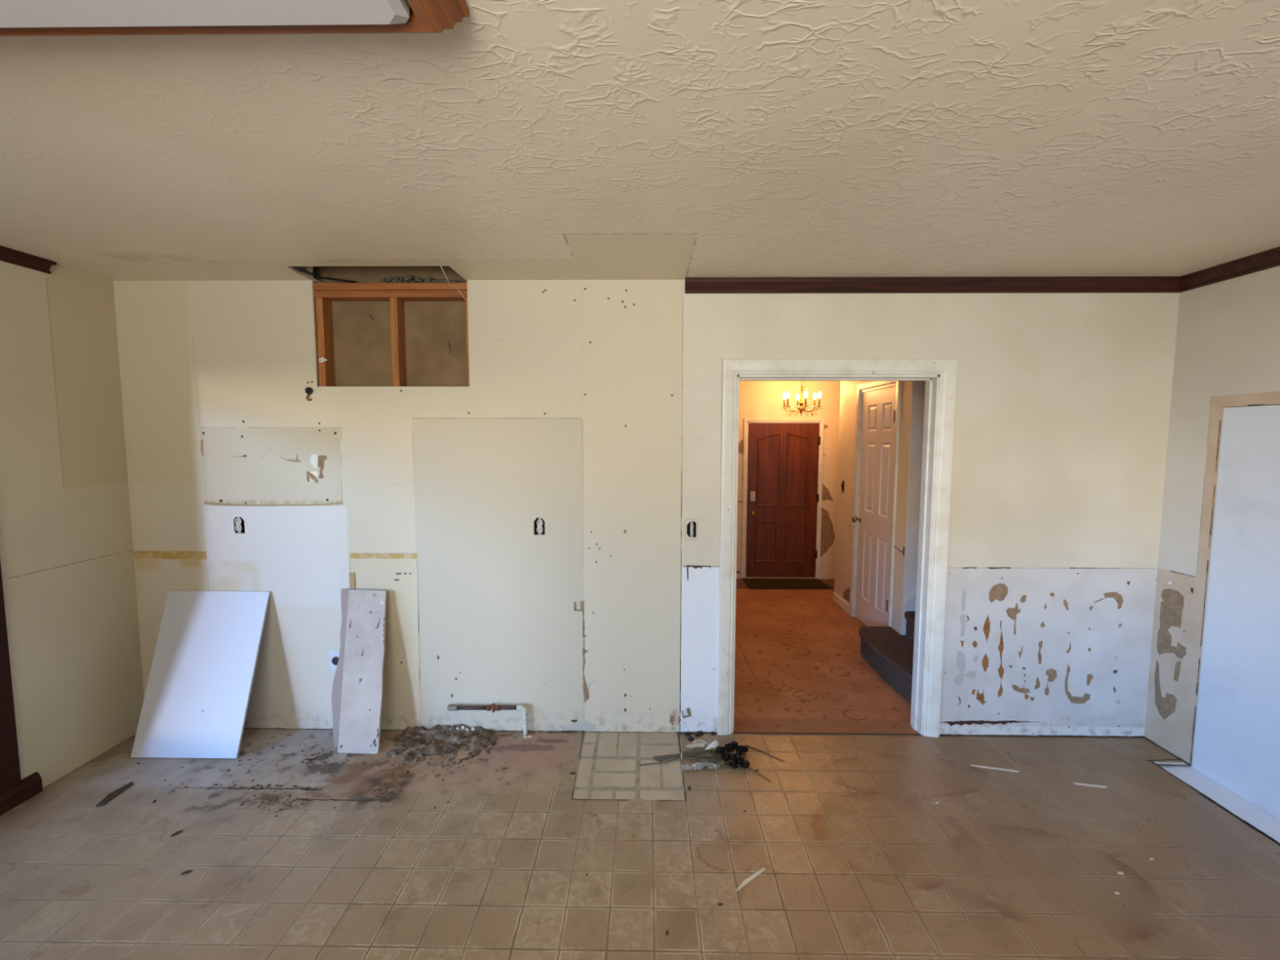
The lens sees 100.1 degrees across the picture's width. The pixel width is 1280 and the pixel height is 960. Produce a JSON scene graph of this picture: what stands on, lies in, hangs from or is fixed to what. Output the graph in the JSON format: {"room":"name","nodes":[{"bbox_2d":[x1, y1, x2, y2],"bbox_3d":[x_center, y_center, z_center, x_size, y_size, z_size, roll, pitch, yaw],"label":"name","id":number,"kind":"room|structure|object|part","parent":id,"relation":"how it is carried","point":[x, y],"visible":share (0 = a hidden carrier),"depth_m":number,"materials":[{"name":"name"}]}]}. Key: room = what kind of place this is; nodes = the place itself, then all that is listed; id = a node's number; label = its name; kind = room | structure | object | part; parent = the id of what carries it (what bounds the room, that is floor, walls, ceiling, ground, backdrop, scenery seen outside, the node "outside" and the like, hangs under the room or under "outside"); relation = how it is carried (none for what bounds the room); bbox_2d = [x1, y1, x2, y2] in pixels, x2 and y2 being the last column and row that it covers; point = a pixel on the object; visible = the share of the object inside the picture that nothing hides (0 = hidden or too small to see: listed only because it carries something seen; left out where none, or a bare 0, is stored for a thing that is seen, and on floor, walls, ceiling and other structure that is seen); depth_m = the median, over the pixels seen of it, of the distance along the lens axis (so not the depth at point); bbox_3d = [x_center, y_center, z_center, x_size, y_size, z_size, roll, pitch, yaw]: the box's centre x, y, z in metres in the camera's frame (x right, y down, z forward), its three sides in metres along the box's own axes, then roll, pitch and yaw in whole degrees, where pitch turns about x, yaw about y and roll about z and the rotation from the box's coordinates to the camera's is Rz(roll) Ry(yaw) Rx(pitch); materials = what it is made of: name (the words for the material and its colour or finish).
{"room":"damaged room","nodes":[
{"label":"damaged room","id":0,"kind":"room"},
{"bbox_2d":[0,260,144,787],"bbox_3d":[-2.866,0.374,0.576,0.140,2.510,4.920,0,5,1],"label":"wall","id":1,"kind":"structure","parent":0,"point":[67,555],"depth_m":2.58,"materials":[{"name":"paint"}]},
{"bbox_2d":[0,560,21,795],"bbox_3d":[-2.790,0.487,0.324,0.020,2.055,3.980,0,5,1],"label":"door frame","id":2,"kind":"structure","parent":1,"relation":"attached to","point":[10,769],"depth_m":2.33,"materials":[{"name":"brown wood"}]},
{"bbox_2d":[0,772,43,815],"bbox_3d":[-2.792,1.556,0.340,0.024,0.092,4.263,0,5,1],"label":"baseboard","id":3,"kind":"structure","parent":1,"relation":"attached to","point":[31,785],"depth_m":2.39,"materials":[{"name":"brown wood"}]},
{"bbox_2d":[0,245,57,274],"bbox_3d":[-2.779,-0.812,0.269,0.036,0.055,4.500,0,5,1],"label":"crown molding","id":4,"kind":"structure","parent":1,"relation":"attached to","point":[7,255],"depth_m":2.40,"materials":[{"name":"brown wood"}]},
{"bbox_2d":[0,0,1279,283],"bbox_3d":[-0.046,-0.849,0.358,5.778,0.016,5.040,0,5,1],"label":"ceiling","id":5,"kind":"structure","parent":0,"point":[520,140],"depth_m":1.50,"materials":[{"name":"white paint"}]},
{"bbox_2d":[0,0,470,36],"bbox_3d":[-1.085,-0.818,0.607,1.508,0.090,0.862,0,5,1],"label":"ceiling light","id":6,"kind":"object","parent":5,"relation":"attached to","point":[18,18],"visible":1,"depth_m":0.93,"materials":[{"name":"brown wood"}]},
{"bbox_2d":[0,0,409,27],"bbox_3d":[-1.085,-0.818,0.607,1.352,0.090,0.706,0,5,1],"label":"diffuser","id":7,"kind":"object","parent":6,"relation":"attached to","point":[13,13],"depth_m":0.92,"materials":[{"name":"grey plastic"}]},
{"bbox_3d":[-0.366,-0.825,0.596,0.070,0.073,0.862,0,5,1],"label":"oak frame","id":8,"kind":"part","parent":6,"relation":"part of","materials":[{"name":"brown wood"}]},
{"bbox_2d":[0,578,1279,959],"bbox_3d":[0.204,1.485,2.172,6.243,0.054,8.290,0,5,1],"label":"floor","id":9,"kind":"structure","parent":0,"point":[860,857],"depth_m":2.14,"materials":[{"name":"tile"}]},
{"bbox_2d":[95,781,133,807],"bbox_3d":[-2.393,1.430,2.445,0.045,0.006,0.170,0,5,1],"label":"chip","id":10,"kind":"object","parent":9,"relation":"on","point":[113,794],"visible":1,"depth_m":2.43,"materials":[{"name":"brown wood"}]},
{"bbox_2d":[170,830,182,836],"bbox_3d":[-1.905,1.452,2.204,0.039,0.003,0.018,-4,6,-43],"label":"crumb","id":11,"kind":"object","parent":9,"relation":"on","point":[180,831],"visible":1,"depth_m":2.20,"materials":[{"name":"brown plant"}]},
{"bbox_2d":[180,870,191,875],"bbox_3d":[-1.698,1.469,2.007,0.032,0.003,0.015,-1,5,-12],"label":"crumb","id":12,"kind":"object","parent":9,"relation":"on","point":[187,871],"visible":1,"depth_m":2.00,"materials":[{"name":"brown plant"}]},
{"bbox_2d":[130,591,270,758],"bbox_3d":[-2.301,1.008,2.823,0.561,0.786,0.280,0,5,1],"label":"board","id":13,"kind":"object","parent":9,"relation":"on","point":[195,705],"visible":1,"depth_m":2.81,"materials":[{"name":"paint"}]},
{"bbox_2d":[331,588,349,746],"bbox_3d":[-1.550,0.997,2.861,0.172,0.807,0.157,0,5,1],"label":"strip","id":14,"kind":"object","parent":9,"relation":"on","point":[337,682],"visible":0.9,"depth_m":2.85,"materials":[{"name":"beige wood"}]},
{"bbox_2d":[337,589,386,754],"bbox_3d":[-1.456,1.001,2.826,0.220,0.811,0.197,0,5,1],"label":"board","id":15,"kind":"object","parent":9,"relation":"on","point":[362,695],"visible":1,"depth_m":2.82,"materials":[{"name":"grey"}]},
{"bbox_2d":[137,724,701,817],"bbox_3d":[-1.071,1.397,2.684,2.862,0.053,0.652,0,5,-7],"label":"debris","id":16,"kind":"object","parent":9,"relation":"on","point":[411,738],"visible":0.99,"depth_m":2.83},
{"bbox_2d":[684,731,691,736],"bbox_3d":[0.261,1.392,2.938,0.040,0.023,0.027,0,5,1],"label":"fallen leaves","id":17,"kind":"object","parent":9,"relation":"on","point":[688,733],"visible":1,"depth_m":2.93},
{"bbox_2d":[687,736,693,741],"bbox_3d":[0.275,1.395,2.889,0.035,0.023,0.024,0,5,1],"label":"fallen leaves","id":18,"kind":"object","parent":9,"relation":"on","point":[691,738],"visible":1,"depth_m":2.88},
{"bbox_2d":[639,738,750,770],"bbox_3d":[0.279,1.385,2.736,0.562,0.061,0.255,0,5,1],"label":"debris","id":19,"kind":"object","parent":9,"relation":"on","point":[713,748],"visible":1,"depth_m":2.71,"materials":[{"name":"black plant"}]},
{"bbox_3d":[0.224,1.407,2.709,0.460,0.018,0.043,0,5,-7],"label":"stem","id":20,"kind":"part","parent":19,"relation":"part of","materials":[{"name":"brown"}]},
{"bbox_3d":[0.244,1.397,2.740,0.306,0.020,0.011,-1,5,-10],"label":"stem","id":21,"kind":"part","parent":19,"relation":"part of","materials":[{"name":"brown"}]},
{"bbox_3d":[0.253,1.399,2.716,0.364,0.020,0.029,1,5,5],"label":"stem","id":22,"kind":"part","parent":19,"relation":"part of","materials":[{"name":"brown"}]},
{"bbox_3d":[0.269,1.401,2.737,0.413,0.019,0.013,0,5,-7],"label":"stem","id":23,"kind":"part","parent":19,"relation":"part of","materials":[{"name":"brown"}]},
{"bbox_3d":[0.282,1.408,2.702,0.408,0.018,0.045,1,5,7],"label":"stem","id":24,"kind":"part","parent":19,"relation":"part of","materials":[{"name":"brown"}]},
{"bbox_3d":[0.280,1.408,2.693,0.383,0.018,0.061,1,5,11],"label":"stem","id":25,"kind":"part","parent":19,"relation":"part of","materials":[{"name":"brown"}]},
{"bbox_3d":[0.293,1.402,2.729,0.422,0.019,0.016,0,5,-3],"label":"stem","id":26,"kind":"part","parent":19,"relation":"part of","materials":[{"name":"brown"}]},
{"bbox_2d":[697,730,704,735],"bbox_3d":[0.335,1.391,2.948,0.034,0.023,0.025,-2,5,-26],"label":"fallen leaves","id":27,"kind":"object","parent":9,"relation":"on","point":[699,732],"visible":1,"depth_m":2.94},
{"bbox_2d":[736,867,765,891],"bbox_3d":[0.407,1.474,1.982,0.162,0.004,0.015,-3,6,-38],"label":"wood splinter","id":28,"kind":"object","parent":9,"relation":"on","point":[750,878],"visible":1,"depth_m":1.98,"materials":[{"name":"beige wood"}]},
{"bbox_2d":[746,765,771,782],"bbox_3d":[0.553,1.421,2.626,0.006,0.006,0.217,-4,6,-39],"label":"dry twig","id":29,"kind":"object","parent":9,"relation":"on","point":[747,766],"visible":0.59,"depth_m":2.60,"materials":[{"name":"brown"}]},
{"bbox_2d":[745,745,784,761],"bbox_3d":[0.645,1.411,2.771,0.216,0.006,0.010,4,6,40],"label":"dry twig","id":30,"kind":"object","parent":9,"relation":"on","point":[745,745],"visible":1,"depth_m":2.77,"materials":[{"name":"brown"}]},
{"bbox_2d":[742,577,832,589],"bbox_3d":[1.622,1.151,5.953,0.905,0.012,0.409,0,5,1],"label":"door mat","id":31,"kind":"object","parent":9,"relation":"on","point":[752,583],"visible":1,"depth_m":5.92,"materials":[{"name":"brown fabric"}]},
{"bbox_2d":[858,611,915,703],"bbox_3d":[2.418,0.903,3.566,1.598,0.900,1.075,0,5,1],"label":"carpeted stairs","id":32,"kind":"structure","parent":9,"relation":"on","point":[890,653],"depth_m":3.71,"materials":[{"name":"grey carpet"}]},
{"bbox_2d":[970,764,1019,772],"bbox_3d":[1.752,1.424,2.648,0.216,0.004,0.010,1,5,14],"label":"wood splinter","id":33,"kind":"object","parent":9,"relation":"on","point":[996,768],"visible":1,"depth_m":2.64,"materials":[{"name":"beige wood"}]},
{"bbox_2d":[1073,782,1106,787],"bbox_3d":[2.117,1.435,2.520,0.137,0.004,0.011,1,5,11],"label":"wood splinter","id":34,"kind":"object","parent":9,"relation":"on","point":[1077,784],"visible":1,"depth_m":2.52,"materials":[{"name":"beige wood"}]},
{"bbox_2d":[113,266,1179,737],"bbox_3d":[-0.004,0.181,2.877,5.718,2.640,0.019,0,5,1],"label":"wall","id":35,"kind":"structure","parent":0,"point":[590,409],"depth_m":2.86,"materials":[{"name":"paint"}]},
{"bbox_2d":[235,516,244,533],"bbox_3d":[-2.171,0.241,2.927,0.062,0.098,0.052,0,5,1],"label":"wall outlet","id":36,"kind":"object","parent":35,"relation":"attached to","point":[240,528],"visible":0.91,"depth_m":2.90,"materials":[{"name":"white plastic"}]},
{"bbox_2d":[235,518,242,530],"bbox_3d":[-2.175,0.242,2.904,0.033,0.066,0.006,0,5,1],"label":"receptacle","id":37,"kind":"object","parent":36,"relation":"attached to","point":[238,521],"depth_m":2.90,"materials":[{"name":"beige plastic"}]},
{"bbox_2d":[304,386,313,400],"bbox_3d":[-1.750,-0.454,2.827,0.038,0.072,0.032,0,5,1],"label":"pipe stub","id":38,"kind":"object","parent":35,"relation":"attached to","point":[308,390],"visible":1,"depth_m":2.83,"materials":[{"name":"grey metal"}]},
{"bbox_2d":[306,472,317,483],"bbox_3d":[-1.760,-0.012,2.876,0.064,0.056,0.004,0,5,1],"label":"wood sliver","id":39,"kind":"object","parent":35,"relation":"attached to","point":[311,477],"visible":1,"depth_m":2.87,"materials":[{"name":"beige wood"}]},
{"bbox_2d":[328,649,339,670],"bbox_3d":[-1.679,0.994,2.952,0.062,0.114,0.009,0,5,1],"label":"outlet plate","id":40,"kind":"object","parent":35,"relation":"attached to","point":[334,655],"visible":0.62,"depth_m":2.95,"materials":[{"name":"white plastic"}]},
{"bbox_2d":[331,656,338,665],"bbox_3d":[-1.672,0.996,2.950,0.048,0.048,0.004,0,5,1],"label":"socket","id":41,"kind":"object","parent":40,"relation":"attached to","point":[335,660],"depth_m":2.95,"materials":[{"name":"black plastic"}]},
{"bbox_2d":[349,572,355,589],"bbox_3d":[-1.566,0.948,2.948,0.028,0.892,0.005,0,5,1],"label":"wood lath","id":42,"kind":"object","parent":35,"relation":"attached to","point":[352,575],"visible":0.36,"depth_m":2.91,"materials":[{"name":"beige wood"}]},
{"bbox_2d":[312,266,469,386],"bbox_3d":[-1.335,-0.865,2.685,1.050,0.950,0.446,0,5,1],"label":"wall opening","id":43,"kind":"structure","parent":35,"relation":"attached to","point":[371,332],"depth_m":2.90,"materials":[{"name":"brown wood"}]},
{"bbox_2d":[318,357,327,362],"bbox_3d":[-1.677,-0.636,2.837,0.046,0.028,0.007,0,5,1],"label":"tab","id":44,"kind":"object","parent":43,"relation":"attached to","point":[321,359],"visible":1,"depth_m":2.84,"materials":[{"name":"beige"}]},
{"bbox_2d":[293,266,356,282],"bbox_3d":[-1.607,-1.039,2.731,0.056,0.028,0.307,3,6,35],"label":"cable","id":45,"kind":"object","parent":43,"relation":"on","point":[296,267],"visible":0.89,"depth_m":2.74,"materials":[{"name":"black plastic"}]},
{"bbox_3d":[-1.307,-1.018,2.850,0.900,0.035,0.089,0,5,1],"label":"plate","id":46,"kind":"part","parent":43,"relation":"part of","materials":[{"name":"brown wood"}]},
{"bbox_3d":[-1.307,-0.980,2.853,0.900,0.036,0.089,0,5,1],"label":"plate","id":47,"kind":"part","parent":43,"relation":"part of","materials":[{"name":"brown wood"}]},
{"bbox_2d":[379,275,462,282],"bbox_3d":[-1.151,-1.056,2.838,0.440,0.063,0.068,0,5,1],"label":"heap","id":48,"kind":"object","parent":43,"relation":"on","point":[406,278],"visible":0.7,"depth_m":2.82,"materials":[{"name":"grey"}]},
{"bbox_2d":[440,265,465,299],"bbox_3d":[-0.947,-0.981,2.671,0.069,0.096,0.246,0,5,1],"label":"string","id":49,"kind":"object","parent":43,"relation":"hanging from","point":[440,265],"visible":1,"depth_m":2.75,"materials":[{"name":"beige"}]},
{"bbox_2d":[447,703,528,736],"bbox_3d":[-0.837,1.314,2.929,0.453,0.188,0.054,0,5,3],"label":"gas pipe","id":50,"kind":"object","parent":35,"relation":"attached to","point":[492,708],"visible":1,"depth_m":2.92,"materials":[{"name":"white metal"}]},
{"bbox_2d":[534,517,544,534],"bbox_3d":[-0.541,0.246,2.904,0.063,0.098,0.052,0,5,1],"label":"wall outlet","id":51,"kind":"object","parent":35,"relation":"attached to","point":[539,522],"visible":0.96,"depth_m":2.89,"materials":[{"name":"white plastic"}]},
{"bbox_2d":[536,520,542,532],"bbox_3d":[-0.539,0.249,2.881,0.033,0.066,0.006,0,5,1],"label":"receptacle","id":52,"kind":"object","parent":51,"relation":"attached to","point":[540,522],"depth_m":2.88,"materials":[{"name":"beige plastic"}]},
{"bbox_2d":[573,600,583,610],"bbox_3d":[-0.332,0.684,2.906,0.052,0.054,0.012,0,5,1],"label":"wall bracket","id":53,"kind":"object","parent":35,"relation":"attached to","point":[581,602],"visible":1,"depth_m":2.91,"materials":[{"name":"beige"}]},
{"bbox_3d":[-0.315,0.683,2.910,0.018,0.054,0.003,0,5,1],"label":"mounting plate","id":54,"kind":"part","parent":53,"relation":"part of","materials":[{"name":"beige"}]},
{"bbox_2d":[681,707,691,718],"bbox_3d":[0.255,1.280,2.945,0.057,0.055,0.012,0,5,1],"label":"wall bracket","id":55,"kind":"object","parent":35,"relation":"attached to","point":[688,710],"visible":1,"depth_m":2.95,"materials":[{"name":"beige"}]},
{"bbox_3d":[0.269,1.277,2.949,0.018,0.047,0.003,-14,4,2],"label":"mounting plate","id":56,"kind":"part","parent":55,"relation":"part of","materials":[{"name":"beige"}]},
{"bbox_2d":[686,520,696,537],"bbox_3d":[0.277,0.262,2.895,0.054,0.092,0.052,0,5,1],"label":"wall outlet","id":57,"kind":"object","parent":35,"relation":"attached to","point":[691,526],"visible":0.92,"depth_m":2.92,"materials":[{"name":"white plastic"}]},
{"bbox_2d":[689,523,693,534],"bbox_3d":[0.277,0.263,2.872,0.018,0.062,0.006,0,5,1],"label":"receptacle","id":58,"kind":"object","parent":57,"relation":"attached to","point":[691,524],"depth_m":2.87,"materials":[{"name":"beige plastic"}]},
{"bbox_2d":[716,359,957,737],"bbox_3d":[1.032,0.383,2.921,1.207,2.033,0.138,0,5,1],"label":"door frame","id":59,"kind":"structure","parent":35,"relation":"attached to","point":[946,369],"depth_m":2.85,"materials":[{"name":"white wood"}]},
{"bbox_2d":[736,380,840,578],"bbox_3d":[1.286,-0.179,6.141,4.400,2.840,0.121,0,5,1],"label":"wall","id":60,"kind":"structure","parent":0,"point":[758,399],"depth_m":6.04,"materials":[{"name":"beige paint"}]},
{"bbox_2d":[745,422,820,577],"bbox_3d":[1.630,0.243,6.106,0.811,1.770,0.108,0,5,1],"label":"door","id":61,"kind":"structure","parent":60,"relation":"in","point":[783,497],"depth_m":6.11,"materials":[{"name":"brown wood"}]},
{"bbox_3d":[1.283,0.386,6.100,0.060,0.059,0.062,0,5,1],"label":"knob","id":62,"kind":"part","parent":61,"relation":"part of","materials":[{"name":"gold metal"}]},
{"bbox_2d":[741,418,824,579],"bbox_3d":[1.619,0.222,6.152,0.900,1.840,0.114,0,5,1],"label":"door frame","id":63,"kind":"structure","parent":60,"relation":"attached to","point":[822,420],"depth_m":6.09,"materials":[{"name":"wood"}]},
{"bbox_2d":[834,381,925,635],"bbox_3d":[2.653,0.100,4.582,1.421,2.540,1.436,0,5,1],"label":"wall","id":64,"kind":"structure","parent":0,"point":[912,393],"depth_m":3.99,"materials":[{"name":"beige paint"}]},
{"bbox_2d":[832,591,849,613],"bbox_3d":[1.942,1.184,5.151,0.012,0.085,0.475,0,5,1],"label":"baseboard","id":65,"kind":"structure","parent":64,"relation":"attached to","point":[837,598],"depth_m":5.16,"materials":[{"name":"white wood"}]},
{"bbox_2d":[841,480,844,492],"bbox_3d":[1.943,0.062,5.149,0.016,0.112,0.064,0,5,1],"label":"light switch","id":66,"kind":"object","parent":64,"relation":"attached to","point":[842,482],"visible":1,"depth_m":5.14,"materials":[{"name":"brown plastic"}]},
{"bbox_2d":[852,386,896,626],"bbox_3d":[1.937,0.261,4.461,0.103,2.010,0.673,0,5,1],"label":"door","id":67,"kind":"structure","parent":64,"relation":"in","point":[878,406],"depth_m":4.45,"materials":[{"name":"white wood"}]},
{"bbox_3d":[1.923,0.349,4.765,0.068,0.058,0.057,0,5,1],"label":"knob","id":68,"kind":"part","parent":67,"relation":"part of","materials":[{"name":"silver metal"}]},
{"bbox_2d":[848,381,901,626],"bbox_3d":[1.984,0.228,4.461,0.116,2.100,0.810,0,5,1],"label":"door frame","id":69,"kind":"structure","parent":64,"relation":"attached to","point":[869,384],"depth_m":4.68,"materials":[{"name":"white wood"}]},
{"bbox_2d":[893,546,904,555],"bbox_3d":[1.928,0.513,4.009,0.016,0.064,0.196,0,5,3],"label":"bracket","id":70,"kind":"object","parent":64,"relation":"attached to","point":[896,548],"visible":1,"depth_m":3.93,"materials":[{"name":"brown metal"}]},
{"bbox_2d":[905,588,915,602],"bbox_3d":[2.300,0.562,3.900,0.705,0.675,0.010,0,5,1],"label":"trim","id":71,"kind":"structure","parent":64,"relation":"attached to","point":[913,593],"depth_m":3.92,"materials":[{"name":"white wood"}]},
{"bbox_2d":[1143,266,1279,766],"bbox_3d":[2.780,0.417,0.500,0.121,2.560,4.920,0,5,1],"label":"wall","id":72,"kind":"structure","parent":0,"point":[1227,352],"depth_m":2.65,"materials":[{"name":"paint"}]},
{"bbox_2d":[684,246,1279,293],"bbox_3d":[1.460,-0.803,0.360,2.525,0.070,4.800,0,5,1],"label":"crown molding","id":73,"kind":"structure","parent":72,"relation":"attached to","point":[1268,259],"depth_m":2.73,"materials":[{"name":"brown wood"}]},
{"bbox_2d":[1191,404,1279,820],"bbox_3d":[2.768,0.580,2.169,0.041,1.780,0.872,0,5,1],"label":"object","id":74,"kind":"structure","parent":72,"relation":"in","point":[1237,743],"depth_m":2.44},
{"bbox_3d":[1.266,-1.219,4.478,4.400,0.100,3.230,0,5,1],"label":"ceiling","id":75,"kind":"structure","parent":0,"visible":0},
{"bbox_2d":[781,381,822,417],"bbox_3d":[1.649,-0.947,5.463,0.418,0.598,0.416,0,5,1],"label":"chandelier","id":76,"kind":"object","parent":75,"relation":"hanging from","point":[801,403],"visible":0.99,"depth_m":5.46,"materials":[{"name":"gold metal"}]}
]}

